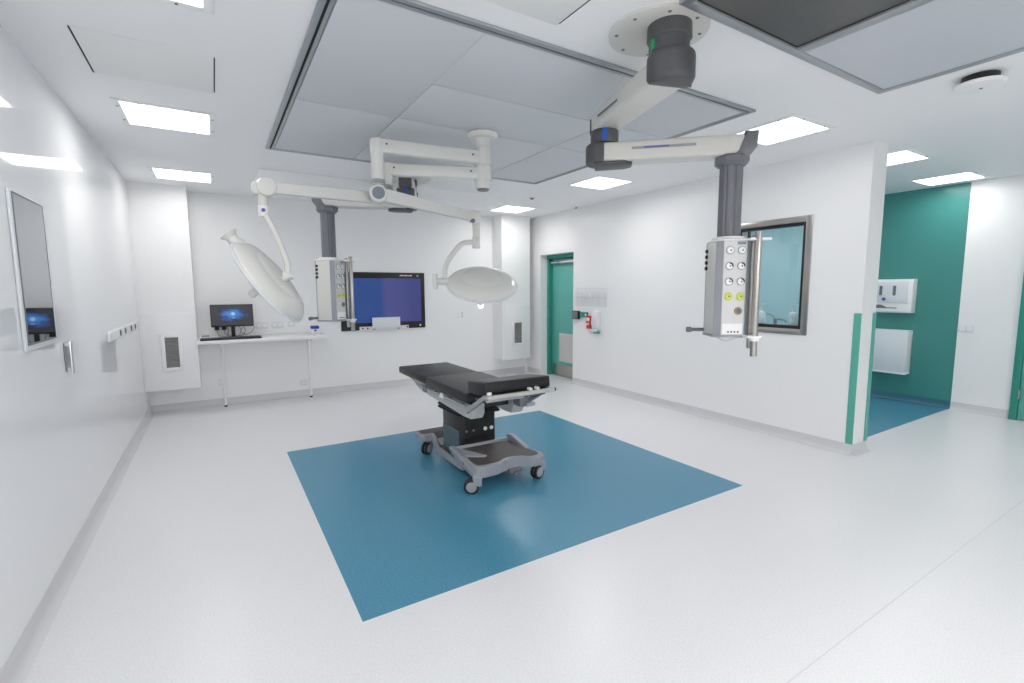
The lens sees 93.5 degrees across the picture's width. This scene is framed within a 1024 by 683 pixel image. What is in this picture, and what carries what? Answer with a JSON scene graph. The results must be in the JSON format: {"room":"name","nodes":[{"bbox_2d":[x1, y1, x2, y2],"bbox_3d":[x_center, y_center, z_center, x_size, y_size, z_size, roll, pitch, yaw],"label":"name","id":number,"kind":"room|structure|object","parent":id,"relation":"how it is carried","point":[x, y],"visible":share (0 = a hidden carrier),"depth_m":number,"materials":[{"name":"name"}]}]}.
{"room":"operating room","nodes":[
{"label":"operating room","id":0,"kind":"room"},
{"bbox_2d":[0,25,149,670],"bbox_3d":[-2.091,-0.050,1.830,0.120,2.726,9.300,-4,7,-31],"label":"wall","id":1,"kind":"structure","parent":0,"point":[63,434],"depth_m":2.72,"materials":[{"name":"white paint"}]},
{"bbox_2d":[5,187,57,351],"bbox_3d":[-2.376,-0.341,2.397,0.017,0.740,0.520,-4,7,-31],"label":"wall screen","id":2,"kind":"object","parent":1,"relation":"attached to","point":[26,217],"visible":1,"depth_m":2.33,"materials":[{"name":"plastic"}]},
{"bbox_2d":[63,340,74,373],"bbox_3d":[-2.621,0.088,2.863,0.032,0.195,0.150,-4,7,-31],"label":"door pull","id":3,"kind":"object","parent":1,"relation":"attached to","point":[67,346],"visible":1,"depth_m":2.82,"materials":[{"name":"grey metal"}]},
{"bbox_2d":[0,407,154,682],"bbox_3d":[-2.014,1.253,2.015,0.045,0.095,9.300,-4,7,-31],"label":"baseboard","id":4,"kind":"structure","parent":1,"relation":"attached to","point":[21,658],"depth_m":2.46,"materials":[{"name":"white plastic"}]},
{"bbox_2d":[107,322,136,341],"bbox_3d":[-3.680,-0.105,4.572,0.028,0.082,1.580,-4,7,-31],"label":"rail","id":5,"kind":"object","parent":1,"relation":"attached to","point":[114,334],"visible":1,"depth_m":4.34,"materials":[{"name":"white plastic"}]},
{"bbox_2d":[149,191,526,405],"bbox_3d":[-2.076,-0.647,7.335,5.942,2.726,0.120,-4,7,-31],"label":"wall","id":6,"kind":"structure","parent":0,"point":[377,240],"depth_m":6.93,"materials":[{"name":"white paint"}]},
{"bbox_2d":[126,181,201,392],"bbox_3d":[-4.156,-0.628,5.793,0.552,2.408,0.320,-4,7,-31],"label":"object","id":7,"kind":"structure","parent":6,"relation":"attached to","point":[158,213],"depth_m":5.65,"materials":[{"name":"white paint"}]},
{"bbox_2d":[160,333,184,371],"bbox_3d":[-4.049,0.131,5.739,0.216,0.444,0.016,-4,7,-31],"label":"air vent","id":8,"kind":"object","parent":6,"relation":"attached to","point":[172,354],"visible":1,"depth_m":5.74,"materials":[{"name":"white metal"}]},
{"bbox_2d":[214,326,254,335],"bbox_3d":[-3.611,-0.147,6.288,0.464,0.150,0.133,-4,7,-31],"label":"cable","id":9,"kind":"object","parent":6,"relation":"attached to","point":[216,328],"visible":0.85,"depth_m":6.24,"materials":[{"name":"black plastic"}]},
{"bbox_2d":[198,329,323,337],"bbox_3d":[-3.350,-0.114,6.522,1.513,0.044,0.018,-4,7,-31],"label":"trim","id":10,"kind":"structure","parent":6,"relation":"attached to","point":[308,330],"depth_m":6.52,"materials":[{"name":"white plastic"}]},
{"bbox_2d":[256,322,267,328],"bbox_3d":[-3.376,-0.217,6.499,0.150,0.085,0.012,-4,7,-31],"label":"wall socket","id":11,"kind":"object","parent":6,"relation":"attached to","point":[259,325],"visible":1,"depth_m":6.50,"materials":[{"name":"white plastic"}]},
{"bbox_2d":[271,321,283,327],"bbox_3d":[-3.215,-0.230,6.597,0.150,0.085,0.012,-4,7,-31],"label":"wall socket","id":12,"kind":"object","parent":6,"relation":"attached to","point":[273,324],"visible":1,"depth_m":6.60,"materials":[{"name":"white plastic"}]},
{"bbox_2d":[288,321,294,326],"bbox_3d":[-3.065,-0.244,6.688,0.090,0.084,0.012,-4,7,-31],"label":"wall socket","id":13,"kind":"object","parent":6,"relation":"attached to","point":[290,323],"visible":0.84,"depth_m":6.68,"materials":[{"name":"white plastic"}]},
{"bbox_2d":[300,379,306,384],"bbox_3d":[-2.963,0.582,6.838,0.080,0.080,0.012,-4,7,-31],"label":"wall socket","id":14,"kind":"object","parent":6,"relation":"attached to","point":[302,382],"visible":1,"depth_m":6.83,"materials":[{"name":"white plastic"}]},
{"bbox_2d":[150,366,524,412],"bbox_3d":[-2.106,0.674,7.358,5.513,0.095,0.045,-4,7,-31],"label":"baseboard","id":15,"kind":"structure","parent":6,"relation":"attached to","point":[181,406],"depth_m":6.76,"materials":[{"name":"white plastic"}]},
{"bbox_2d":[341,272,424,330],"bbox_3d":[-1.945,-0.617,7.334,1.297,0.862,0.024,-4,7,-31],"label":"wall display","id":16,"kind":"object","parent":6,"relation":"attached to","point":[376,294],"visible":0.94,"depth_m":7.35,"materials":[{"name":"black plastic"}]},
{"bbox_2d":[359,317,408,330],"bbox_3d":[-1.937,-0.272,7.331,0.755,0.195,0.051,-4,7,-31],"label":"shelf","id":17,"kind":"object","parent":16,"relation":"attached to","point":[380,323],"visible":1,"depth_m":7.31,"materials":[{"name":"white plastic"}]},
{"bbox_2d":[458,312,463,317],"bbox_3d":[-0.852,-0.442,8.034,0.115,0.095,0.012,-4,7,-31],"label":"button","id":18,"kind":"object","parent":6,"relation":"attached to","point":[460,314],"visible":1,"depth_m":8.03,"materials":[{"name":"white plastic"}]},
{"bbox_2d":[492,214,529,359],"bbox_3d":[-0.007,-0.915,8.320,0.560,2.426,0.328,-4,7,-31],"label":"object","id":19,"kind":"structure","parent":6,"relation":"attached to","point":[510,233],"depth_m":8.18,"materials":[{"name":"white paint"}]},
{"bbox_2d":[512,320,523,345],"bbox_3d":[0.104,-0.150,8.265,0.230,0.434,0.016,-4,7,-31],"label":"air vent","id":20,"kind":"object","parent":6,"relation":"attached to","point":[517,325],"visible":1,"depth_m":8.26,"materials":[{"name":"white metal"}]},
{"bbox_2d":[0,0,1023,218],"bbox_3d":[1.458,-1.734,3.846,8.829,0.150,9.500,-4,7,-31],"label":"ceiling","id":21,"kind":"structure","parent":0,"point":[255,45],"depth_m":3.11,"materials":[{"name":"white paint"}]},
{"bbox_2d":[67,25,214,92],"bbox_3d":[-1.957,-1.505,2.616,0.584,0.002,0.560,-4,7,-31],"label":"access hatch","id":22,"kind":"object","parent":21,"relation":"attached to","point":[108,54],"visible":1,"depth_m":2.58,"materials":[{"name":"white paint"}]},
{"bbox_2d":[109,97,215,136],"bbox_3d":[-2.461,-1.590,3.449,0.576,0.007,0.576,-4,7,-31],"label":"recessed light","id":23,"kind":"object","parent":21,"relation":"in","point":[134,113],"visible":1,"depth_m":3.41,"materials":[{"name":"white paint"}]},
{"bbox_2d":[147,166,214,183],"bbox_3d":[-3.510,-1.768,5.142,0.576,0.007,0.576,-4,7,-31],"label":"recessed light","id":24,"kind":"object","parent":21,"relation":"in","point":[158,173],"visible":1,"depth_m":5.11,"materials":[{"name":"white plastic"}]},
{"bbox_2d":[156,0,213,14],"bbox_3d":[-1.422,-1.412,1.752,0.576,0.007,0.576,-4,7,-31],"label":"recessed light","id":25,"kind":"object","parent":21,"relation":"in","point":[206,6],"visible":1,"depth_m":2.06,"materials":[{"name":"white plastic"}]},
{"bbox_2d":[174,0,202,7],"bbox_3d":[-1.422,-1.413,1.752,0.492,0.004,0.492,-4,7,-31],"label":"diffuser","id":26,"kind":"object","parent":25,"relation":"attached to","point":[192,3],"depth_m":2.05,"materials":[{"name":"white"}]},
{"bbox_2d":[308,177,429,331],"bbox_3d":[-1.219,-0.942,4.875,0.820,1.618,1.578,2,7,23],"label":"pendant","id":27,"kind":"object","parent":21,"relation":"hanging from","point":[332,283],"visible":0.89,"depth_m":4.42,"materials":[{"name":"white metal"}]},
{"bbox_2d":[220,0,755,321],"bbox_3d":[-0.292,-0.918,3.746,3.372,1.430,3.060,-5,8,-39],"label":"light","id":28,"kind":"object","parent":21,"relation":"attached to","point":[480,285],"depth_m":3.14,"materials":[{"name":"white metal"}]},
{"bbox_2d":[255,168,503,211],"bbox_3d":[-1.534,-1.811,5.942,2.875,0.116,0.800,-4,7,-31],"label":"trim","id":29,"kind":"structure","parent":28,"relation":"attached to","point":[480,202],"depth_m":5.72,"materials":[{"name":"white paint"}]},
{"bbox_2d":[487,205,537,212],"bbox_3d":[0.005,-2.034,7.418,0.576,0.007,0.576,-4,7,-31],"label":"recessed light","id":30,"kind":"object","parent":21,"relation":"in","point":[506,208],"visible":1,"depth_m":7.41,"materials":[{"name":"white plastic"}]},
{"bbox_2d":[484,0,589,24],"bbox_3d":[0.109,-1.434,1.858,0.589,0.002,0.570,-4,7,-31],"label":"access hatch","id":31,"kind":"object","parent":21,"relation":"attached to","point":[554,12],"visible":1,"depth_m":2.10,"materials":[{"name":"white paint"}]},
{"bbox_2d":[566,175,635,189],"bbox_3d":[1.034,-1.844,5.620,0.576,0.007,0.576,-4,7,-31],"label":"recessed light","id":32,"kind":"object","parent":21,"relation":"in","point":[598,182],"visible":1,"depth_m":5.61,"materials":[{"name":"white plastic"}]},
{"bbox_2d":[572,177,628,188],"bbox_3d":[1.034,-1.845,5.619,0.492,0.004,0.492,-4,7,-31],"label":"diffuser","id":33,"kind":"object","parent":32,"relation":"attached to","point":[595,182],"depth_m":5.61,"materials":[{"name":"white plastic"}]},
{"bbox_2d":[586,2,771,356],"bbox_3d":[0.964,-0.711,2.638,0.999,1.618,0.944,0,6,-2],"label":"pendant","id":34,"kind":"object","parent":21,"relation":"hanging from","point":[664,33],"visible":1,"depth_m":2.76,"materials":[{"name":"white metal"}]},
{"bbox_2d":[725,293,731,299],"bbox_3d":[1.252,-0.260,2.783,0.039,0.039,0.009,0,6,2],"label":"outlet","id":35,"kind":"object","parent":34,"relation":"attached to","point":[728,296],"depth_m":2.78,"materials":[{"name":"yellow plastic"}]},
{"bbox_2d":[727,247,733,253],"bbox_3d":[1.250,-0.523,2.754,0.039,0.039,0.009,0,6,2],"label":"outlet","id":36,"kind":"object","parent":34,"relation":"attached to","point":[730,250],"depth_m":2.75,"materials":[{"name":"white plastic"}]},
{"bbox_2d":[737,293,743,299],"bbox_3d":[1.319,-0.260,2.781,0.039,0.039,0.009,0,6,2],"label":"outlet","id":37,"kind":"object","parent":34,"relation":"attached to","point":[740,296],"depth_m":2.78,"materials":[{"name":"yellow plastic"}]},
{"bbox_2d":[739,247,745,252],"bbox_3d":[1.317,-0.523,2.752,0.039,0.039,0.009,0,6,2],"label":"outlet","id":38,"kind":"object","parent":34,"relation":"attached to","point":[741,249],"depth_m":2.75,"materials":[{"name":"white plastic"}]},
{"bbox_2d":[728,114,835,146],"bbox_3d":[2.108,-1.653,3.805,0.576,0.007,0.576,-4,7,-31],"label":"recessed light","id":39,"kind":"object","parent":21,"relation":"in","point":[795,126],"visible":0.74,"depth_m":3.73,"materials":[{"name":"white plastic"}]},
{"bbox_2d":[739,117,827,144],"bbox_3d":[2.108,-1.654,3.805,0.492,0.004,0.492,-4,7,-31],"label":"diffuser","id":40,"kind":"object","parent":39,"relation":"attached to","point":[789,128],"depth_m":3.74,"materials":[{"name":"white plastic"}]},
{"bbox_2d":[679,0,1023,93],"bbox_3d":[1.860,-1.438,1.934,1.855,0.030,1.387,-4,7,-31],"label":"ceiling panel","id":41,"kind":"object","parent":21,"relation":"attached to","point":[878,46],"visible":1,"depth_m":2.28,"materials":[{"name":"grey metal"}]},
{"bbox_2d":[887,148,934,166],"bbox_3d":[3.627,-1.755,4.670,0.576,0.007,0.576,-4,7,-31],"label":"recessed light","id":42,"kind":"object","parent":21,"relation":"in","point":[906,155],"visible":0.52,"depth_m":4.55,"materials":[{"name":"white plastic"}]},
{"bbox_2d":[887,151,926,165],"bbox_3d":[3.627,-1.756,4.670,0.492,0.004,0.492,-4,7,-31],"label":"diffuser","id":43,"kind":"object","parent":42,"relation":"attached to","point":[900,157],"depth_m":4.56,"materials":[{"name":"white plastic"}]},
{"bbox_2d":[908,171,989,186],"bbox_3d":[4.982,-1.852,5.496,0.576,0.007,0.576,-4,7,-31],"label":"recessed light","id":44,"kind":"object","parent":21,"relation":"in","point":[969,175],"visible":1,"depth_m":5.46,"materials":[{"name":"white plastic"}]},
{"bbox_2d":[953,70,1007,94],"bbox_3d":[2.742,-1.515,2.821,0.232,0.076,0.232,-4,7,-31],"label":"smoke detector","id":45,"kind":"object","parent":21,"relation":"attached to","point":[982,81],"visible":1,"depth_m":2.77,"materials":[{"name":"white plastic"}]},
{"bbox_2d":[23,371,1023,682],"bbox_3d":[1.473,1.100,4.153,8.829,0.101,9.500,-4,7,-31],"label":"floor","id":46,"kind":"structure","parent":0,"point":[210,560],"depth_m":2.74,"materials":[{"name":"white plastic"}]},
{"bbox_2d":[197,333,326,406],"bbox_3d":[-3.229,0.384,6.330,1.458,0.905,0.559,-4,7,-31],"label":"table","id":47,"kind":"object","parent":46,"relation":"on","point":[293,336],"depth_m":6.23,"materials":[{"name":"white plastic"}]},
{"bbox_2d":[198,335,217,339],"bbox_3d":[-3.792,-0.056,6.016,0.210,0.045,0.225,-4,7,-31],"label":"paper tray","id":48,"kind":"object","parent":47,"relation":"on","point":[202,336],"visible":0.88,"depth_m":5.95,"materials":[{"name":"white plastic"}]},
{"bbox_2d":[200,335,261,340],"bbox_3d":[-3.464,-0.042,5.946,0.655,0.028,0.150,-4,7,-31],"label":"keyboard","id":49,"kind":"object","parent":47,"relation":"on","point":[255,336],"visible":1,"depth_m":5.89,"materials":[{"name":"black plastic"}]},
{"bbox_2d":[210,304,253,336],"bbox_3d":[-3.584,-0.265,6.172,0.474,0.423,0.140,-4,7,-31],"label":"computer monitor","id":50,"kind":"object","parent":47,"relation":"on","point":[226,315],"visible":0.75,"depth_m":6.13,"materials":[{"name":"black plastic"}]},
{"bbox_2d":[310,325,319,333],"bbox_3d":[-2.712,-0.161,6.618,0.120,0.112,0.116,-4,7,-31],"label":"tub","id":51,"kind":"object","parent":47,"relation":"on","point":[315,329],"visible":1,"depth_m":6.58,"materials":[{"name":"white plastic"}]},
{"bbox_2d":[399,362,555,494],"bbox_3d":[-0.353,0.618,4.163,0.715,0.878,1.855,-4,7,-31],"label":"table","id":52,"kind":"object","parent":46,"relation":"on","point":[469,399],"visible":1,"depth_m":3.84,"materials":[{"name":"black leather"}]},
{"bbox_2d":[527,140,887,444],"bbox_3d":[1.769,-0.577,6.507,0.259,2.726,5.320,-4,7,-31],"label":"wall partition","id":53,"kind":"structure","parent":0,"point":[648,249],"depth_m":5.43,"materials":[{"name":"white paint"}]},
{"bbox_2d":[527,367,539,374],"bbox_3d":[0.380,0.524,8.620,0.045,0.095,0.382,-4,7,-31],"label":"baseboard","id":54,"kind":"structure","parent":53,"relation":"attached to","point":[530,369],"depth_m":8.62,"materials":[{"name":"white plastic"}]},
{"bbox_2d":[547,253,573,377],"bbox_3d":[0.899,-0.418,8.086,0.118,2.077,0.898,-4,7,-31],"label":"door","id":55,"kind":"structure","parent":53,"relation":"in","point":[559,266],"depth_m":8.22,"materials":[{"name":"teal paint"}]},
{"bbox_2d":[559,333,572,363],"bbox_3d":[0.936,0.116,8.107,0.010,0.488,0.460,-4,7,-31],"label":"grille","id":56,"kind":"object","parent":55,"relation":"attached to","point":[565,339],"depth_m":8.14,"materials":[{"name":"white metal"}]},
{"bbox_2d":[572,311,579,318],"bbox_3d":[0.994,-0.415,7.495,0.054,0.128,0.155,-4,7,-31],"label":"reader","id":57,"kind":"object","parent":53,"relation":"attached to","point":[575,314],"visible":1,"depth_m":7.45,"materials":[{"name":"black plastic"}]},
{"bbox_2d":[580,312,587,317],"bbox_3d":[1.096,-0.409,7.343,0.038,0.082,0.170,-4,7,-31],"label":"button","id":58,"kind":"object","parent":53,"relation":"attached to","point":[582,314],"visible":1,"depth_m":7.32,"materials":[{"name":"teal paint"}]},
{"bbox_2d":[586,316,591,328],"bbox_3d":[1.162,-0.291,7.237,0.050,0.195,0.120,-4,7,-31],"label":"bottle","id":59,"kind":"object","parent":53,"relation":"attached to","point":[588,318],"visible":0.81,"depth_m":7.22,"materials":[{"name":"red plastic"}]},
{"bbox_2d":[576,288,607,306],"bbox_3d":[1.174,-0.661,7.193,0.030,0.263,0.710,-4,7,-31],"label":"holder","id":60,"kind":"object","parent":53,"relation":"attached to","point":[581,288],"visible":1,"depth_m":7.17,"materials":[{"name":"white plastic"}]},
{"bbox_2d":[591,311,600,333],"bbox_3d":[1.231,-0.284,7.085,0.092,0.333,0.130,-4,7,-31],"label":"dispenser","id":61,"kind":"object","parent":53,"relation":"attached to","point":[596,315],"visible":1,"depth_m":7.05,"materials":[{"name":"white plastic"}]},
{"bbox_2d":[571,377,851,455],"bbox_3d":[1.994,0.799,6.007,0.045,0.095,3.990,-4,7,-31],"label":"baseboard","id":62,"kind":"structure","parent":53,"relation":"attached to","point":[807,439],"depth_m":5.33,"materials":[{"name":"white plastic"}]},
{"bbox_2d":[740,214,813,335],"bbox_3d":[2.702,-0.664,4.957,0.271,1.134,0.826,-4,7,-31],"label":"window","id":63,"kind":"structure","parent":53,"relation":"in","point":[806,221],"depth_m":4.62,"materials":[{"name":"grey metal"}]},
{"bbox_2d":[758,303,765,323],"bbox_3d":[2.646,-0.284,5.114,0.088,0.241,0.086,3,7,30],"label":"soap bottle","id":64,"kind":"object","parent":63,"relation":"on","point":[761,319],"visible":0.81,"depth_m":5.08,"materials":[{"name":"white plastic"}]},
{"bbox_2d":[767,313,787,323],"bbox_3d":[2.750,-0.221,4.988,0.060,0.142,0.221,-4,7,-31],"label":"tap","id":65,"kind":"object","parent":63,"relation":"on","point":[774,319],"visible":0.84,"depth_m":5.00,"materials":[{"name":"grey metal"}]},
{"bbox_2d":[788,304,798,325],"bbox_3d":[2.821,-0.254,4.830,0.088,0.241,0.086,3,7,30],"label":"soap bottle","id":66,"kind":"object","parent":63,"relation":"on","point":[792,316],"visible":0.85,"depth_m":4.80,"materials":[{"name":"white plastic"}]},
{"bbox_2d":[845,313,861,444],"bbox_3d":[3.036,0.339,4.283,0.006,1.180,0.060,-4,7,-31],"label":"guard","id":67,"kind":"object","parent":53,"relation":"attached to","point":[857,316],"visible":1,"depth_m":4.28,"materials":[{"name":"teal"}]},
{"bbox_2d":[852,441,869,455],"bbox_3d":[3.180,0.969,4.376,0.259,0.095,0.045,-4,7,-31],"label":"baseboard","id":68,"kind":"structure","parent":53,"relation":"attached to","point":[860,448],"depth_m":4.38,"materials":[{"name":"white plastic"}]},
{"bbox_2d":[863,313,876,440],"bbox_3d":[3.243,0.325,4.400,0.061,1.180,0.056,-4,7,-31],"label":"guard","id":69,"kind":"object","parent":53,"relation":"attached to","point":[874,314],"visible":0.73,"depth_m":4.37,"materials":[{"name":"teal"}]},
{"bbox_2d":[747,175,1023,420],"bbox_3d":[5.481,-0.521,5.809,0.120,2.726,8.200,-4,7,-31],"label":"wall","id":70,"kind":"structure","parent":0,"point":[924,231],"depth_m":5.89,"materials":[{"name":"teal paint"}]},
{"bbox_2d":[872,328,912,374],"bbox_3d":[4.993,0.123,6.407,0.168,0.569,0.480,-4,7,-31],"label":"waste bin","id":71,"kind":"object","parent":70,"relation":"attached to","point":[892,347],"visible":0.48,"depth_m":6.29,"materials":[{"name":"white plastic"}]},
{"bbox_2d":[876,279,917,312],"bbox_3d":[4.998,-0.600,6.331,0.150,0.435,0.475,-4,7,-31],"label":"dispenser","id":72,"kind":"object","parent":70,"relation":"attached to","point":[893,295],"visible":0.8,"depth_m":6.23,"materials":[{"name":"white plastic"}]},
{"bbox_2d":[870,389,1007,418],"bbox_3d":[4.469,0.630,7.444,0.045,0.095,4.575,-4,7,-31],"label":"baseboard","id":73,"kind":"structure","parent":70,"relation":"attached to","point":[924,401],"depth_m":6.01,"materials":[{"name":"teal plastic"}]},
{"bbox_2d":[958,325,973,332],"bbox_3d":[5.449,-0.154,5.774,0.015,0.088,0.140,-4,7,-31],"label":"light switch","id":74,"kind":"object","parent":70,"relation":"attached to","point":[962,328],"visible":1,"depth_m":5.77,"materials":[{"name":"white plastic"}]},
{"bbox_2d":[1008,275,1023,419],"bbox_3d":[5.938,-0.129,4.930,0.062,2.130,1.062,-4,7,-31],"label":"door","id":75,"kind":"structure","parent":70,"relation":"in","point":[1016,406],"depth_m":5.39,"materials":[{"name":"teal paint"}]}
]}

